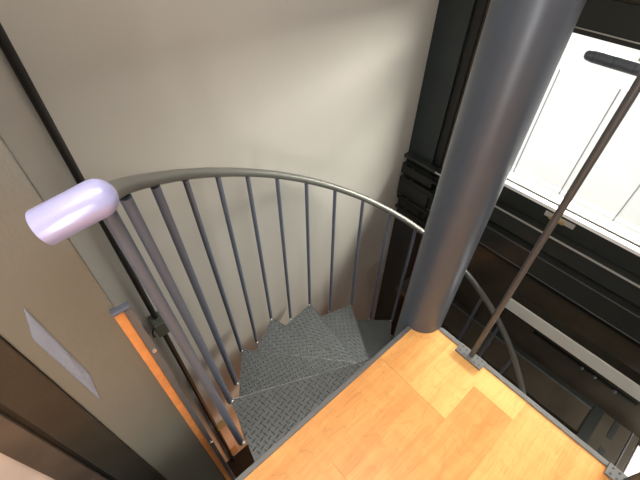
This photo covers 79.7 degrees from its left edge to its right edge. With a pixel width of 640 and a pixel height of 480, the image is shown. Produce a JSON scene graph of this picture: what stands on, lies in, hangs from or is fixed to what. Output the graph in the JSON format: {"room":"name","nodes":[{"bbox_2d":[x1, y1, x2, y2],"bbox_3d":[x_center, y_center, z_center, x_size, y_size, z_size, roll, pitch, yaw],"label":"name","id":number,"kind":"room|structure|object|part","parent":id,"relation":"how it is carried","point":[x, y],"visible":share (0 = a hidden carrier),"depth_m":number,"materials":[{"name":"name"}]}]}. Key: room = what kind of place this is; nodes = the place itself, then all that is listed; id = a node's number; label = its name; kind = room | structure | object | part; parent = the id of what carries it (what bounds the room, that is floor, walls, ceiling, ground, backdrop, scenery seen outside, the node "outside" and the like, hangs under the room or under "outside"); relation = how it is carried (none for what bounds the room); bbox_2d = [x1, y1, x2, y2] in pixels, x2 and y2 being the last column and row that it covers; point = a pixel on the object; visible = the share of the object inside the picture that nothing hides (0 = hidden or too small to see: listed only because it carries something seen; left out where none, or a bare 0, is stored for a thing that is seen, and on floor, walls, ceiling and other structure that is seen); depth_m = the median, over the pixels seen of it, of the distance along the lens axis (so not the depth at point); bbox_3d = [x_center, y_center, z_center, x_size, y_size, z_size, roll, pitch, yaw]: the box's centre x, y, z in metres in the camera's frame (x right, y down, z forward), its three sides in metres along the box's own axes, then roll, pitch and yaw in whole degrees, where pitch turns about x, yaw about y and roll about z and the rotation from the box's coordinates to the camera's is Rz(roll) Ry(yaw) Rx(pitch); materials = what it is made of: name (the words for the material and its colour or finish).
{"room":"spiral staircase landing","nodes":[
{"label":"spiral staircase landing","id":0,"kind":"room"},
{"bbox_2d":[0,135,225,479],"bbox_3d":[-0.521,0.782,1.420,0.169,5.098,0.060,-32,54,-27],"label":"wall","id":1,"kind":"structure","parent":0,"point":[54,311],"depth_m":0.77,"materials":[{"name":"beige paint"}]},
{"bbox_2d":[0,336,166,479],"bbox_3d":[-0.989,1.101,1.175,1.060,4.999,0.087,-32,54,-27],"label":"door","id":2,"kind":"structure","parent":1,"relation":"in","point":[46,434],"depth_m":0.87,"materials":[{"name":"black metal"}]},
{"bbox_3d":[-1.032,1.150,1.128,0.904,4.999,0.032,-32,54,-27],"label":"panel","id":3,"kind":"part","parent":2,"relation":"part of","materials":[{"name":"beige"}]},
{"bbox_2d":[109,301,235,479],"bbox_3d":[-0.433,1.335,2.039,0.039,3.441,0.020,-32,54,-27],"label":"guard","id":4,"kind":"object","parent":1,"relation":"attached to","point":[169,384],"visible":1,"depth_m":1.02,"materials":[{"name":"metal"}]},
{"bbox_2d":[0,0,438,461],"bbox_3d":[-0.652,0.174,2.002,3.500,5.100,0.100,-32,54,-27],"label":"wall","id":5,"kind":"structure","parent":0,"point":[325,90],"depth_m":1.67,"materials":[{"name":"paint"}]},
{"bbox_2d":[0,23,237,461],"bbox_3d":[-0.788,0.349,1.833,0.124,5.099,0.083,-32,54,-27],"label":"conduit","id":6,"kind":"object","parent":5,"relation":"attached to","point":[155,319],"visible":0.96,"depth_m":1.26,"materials":[{"name":"black steel"}]},
{"bbox_2d":[224,444,253,477],"bbox_3d":[1.071,2.697,3.170,4.800,0.050,3.920,-32,54,-27],"label":"floor","id":7,"kind":"structure","parent":0,"point":[244,459],"depth_m":3.66,"materials":[{"name":"brown wood"}]},
{"bbox_2d":[25,0,586,461],"bbox_3d":[0.420,0.422,1.779,1.692,5.098,1.533,7,47,6],"label":"spiral staircase","id":8,"kind":"structure","parent":7,"relation":"on","point":[295,366],"depth_m":1.12,"materials":[{"name":"metal"}]},
{"bbox_3d":[0.430,0.478,1.861,1.692,2.643,1.498,11,47,10],"label":"handrail","id":9,"kind":"part","parent":8,"relation":"part of","materials":[{"name":"grey metal"}]},
{"bbox_2d":[374,0,487,334],"bbox_3d":[0.704,-0.469,2.638,0.103,5.099,0.316,-32,54,-27],"label":"post","id":10,"kind":"object","parent":7,"relation":"on","point":[453,18],"visible":0.82,"depth_m":2.43,"materials":[{"name":"metal"}]},
{"bbox_3d":[0.681,-0.193,2.874,0.026,0.025,0.290,-32,54,-27],"label":"splice plate","id":11,"kind":"part","parent":10,"relation":"part of","materials":[{"name":"black metal"}]},
{"bbox_3d":[0.681,-0.261,2.804,0.026,0.030,0.290,-32,54,-27],"label":"splice plate","id":12,"kind":"part","parent":10,"relation":"part of","materials":[{"name":"black metal"}]},
{"bbox_3d":[0.683,-0.374,2.687,0.026,0.045,0.290,-32,54,-27],"label":"splice plate","id":13,"kind":"part","parent":10,"relation":"part of","materials":[{"name":"black metal"}]},
{"bbox_3d":[0.684,-0.448,2.610,0.026,0.020,0.290,-32,54,-27],"label":"splice plate","id":14,"kind":"part","parent":10,"relation":"part of","materials":[{"name":"black metal"}]},
{"bbox_2d":[396,276,638,470],"bbox_3d":[0.979,1.542,3.127,1.068,1.609,1.740,-32,54,-27],"label":"landing","id":15,"kind":"object","parent":7,"relation":"on","point":[611,440],"visible":0.66,"depth_m":2.53,"materials":[{"name":"metal"}]},
{"bbox_2d":[622,446,639,476],"bbox_3d":[2.001,2.128,2.611,0.520,1.559,0.740,-32,54,-27],"label":"storage box","id":16,"kind":"object","parent":7,"relation":"on","point":[632,466],"visible":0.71,"depth_m":2.29,"materials":[{"name":"white"}]},
{"bbox_2d":[244,329,610,479],"bbox_3d":[0.532,1.607,0.307,2.174,0.020,2.840,-32,54,-27],"label":"floor","id":17,"kind":"structure","parent":0,"point":[421,410],"depth_m":1.24,"materials":[{"name":"brown wood"}]},
{"bbox_2d":[235,326,411,479],"bbox_3d":[-0.437,0.893,1.082,2.100,0.174,0.016,-32,54,-27],"label":"trim","id":18,"kind":"structure","parent":17,"relation":"attached to","point":[251,468],"depth_m":1.28,"materials":[{"name":"metal"}]},
{"bbox_2d":[439,328,608,466],"bbox_3d":[1.352,1.138,0.869,0.017,0.174,2.675,-32,54,-27],"label":"trim","id":19,"kind":"structure","parent":17,"relation":"attached to","point":[516,390],"depth_m":1.29,"materials":[{"name":"metal"}]},
{"bbox_2d":[455,72,639,370],"bbox_3d":[0.565,-0.361,0.590,0.041,2.292,0.106,-32,54,-27],"label":"post","id":20,"kind":"object","parent":17,"relation":"on","point":[633,92],"visible":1,"depth_m":0.89,"materials":[{"name":"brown metal"}]},
{"bbox_3d":[0.554,0.429,1.412,0.041,0.011,0.106,-32,54,-27],"label":"plate","id":21,"kind":"part","parent":20,"relation":"part of","materials":[{"name":"metal"}]},
{"bbox_2d":[584,49,639,75],"bbox_3d":[2.278,0.007,0.958,0.068,0.054,3.185,-32,54,-27],"label":"handrail","id":22,"kind":"object","parent":20,"relation":"attached to","point":[632,67],"visible":1,"depth_m":1.70,"materials":[{"name":"grey metal"}]},
{"bbox_2d":[603,463,639,479],"bbox_3d":[0.915,-0.070,0.314,0.041,2.292,0.106,-32,54,-27],"label":"post","id":23,"kind":"object","parent":17,"relation":"on","point":[612,472],"visible":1,"depth_m":1.15,"materials":[{"name":"grey metal"}]},
{"bbox_3d":[0.905,0.721,1.136,0.041,0.011,0.106,-32,54,-27],"label":"plate","id":24,"kind":"part","parent":23,"relation":"part of","materials":[{"name":"metal"}]},
{"bbox_3d":[0.918,-0.073,0.313,0.017,2.286,0.017,-32,54,-27],"label":"rod","id":25,"kind":"part","parent":23,"relation":"part of","materials":[{"name":"grey metal"}]},
{"bbox_2d":[393,0,639,446],"bbox_3d":[1.933,0.438,1.781,0.100,5.100,3.820,-32,54,-27],"label":"wall","id":26,"kind":"structure","parent":0,"point":[494,275],"depth_m":2.51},
{"bbox_2d":[426,167,639,347],"bbox_3d":[1.949,0.637,1.763,0.076,0.399,3.542,-32,54,-27],"label":"girder","id":27,"kind":"object","parent":26,"relation":"attached to","point":[603,290],"visible":0.78,"depth_m":2.16,"materials":[{"name":"black metal"}]},
{"bbox_2d":[498,0,639,277],"bbox_3d":[2.076,0.146,1.210,0.156,1.070,3.360,-32,54,-27],"label":"window","id":28,"kind":"structure","parent":26,"relation":"in","point":[612,21],"depth_m":1.95,"materials":[{"name":"black"}]},
{"bbox_2d":[544,210,575,229],"bbox_3d":[1.289,-0.104,2.071,0.028,0.030,0.160,-32,54,-27],"label":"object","id":29,"kind":"structure","parent":28,"relation":"attached to","point":[548,214],"depth_m":2.06,"materials":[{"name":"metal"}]},
{"bbox_3d":[1.280,-0.108,2.075,0.022,0.016,0.080,-32,54,-27],"label":"latch lever","id":30,"kind":"part","parent":29,"relation":"part of","materials":[{"name":"gold metal"}]},
{"bbox_3d":[2.036,0.458,1.488,0.037,0.020,3.360,-32,54,-27],"label":"sill","id":31,"kind":"part","parent":28,"relation":"part of","materials":[{"name":"white"}]},
{"bbox_3d":[2.095,0.423,1.528,0.096,0.012,3.360,-32,54,-27],"label":"sill","id":32,"kind":"part","parent":28,"relation":"part of","materials":[{"name":"white"}]},
{"bbox_2d":[504,291,639,403],"bbox_3d":[2.128,1.094,1.771,0.172,0.112,2.735,-32,54,-27],"label":"beam","id":33,"kind":"structure","parent":26,"relation":"attached to","point":[618,374],"depth_m":2.24,"materials":[{"name":"grey metal"}]},
{"bbox_2d":[533,331,637,405],"bbox_3d":[1.668,0.811,2.448,0.034,0.024,0.650,-32,54,-27],"label":"hook rail","id":34,"kind":"object","parent":26,"relation":"attached to","point":[614,390],"visible":0.99,"depth_m":2.42,"materials":[{"name":"black metal"}]},
{"label":"outside","id":35,"kind":"structure","parent":0,"visible":0},
{"bbox_2d":[511,32,639,234],"bbox_3d":[2.476,0.480,2.787,0.054,4.000,6.100,-32,54,-27],"label":"window","id":36,"kind":"structure","parent":35,"point":[581,97],"depth_m":2.60,"materials":[{"name":"white glass"}]}
]}

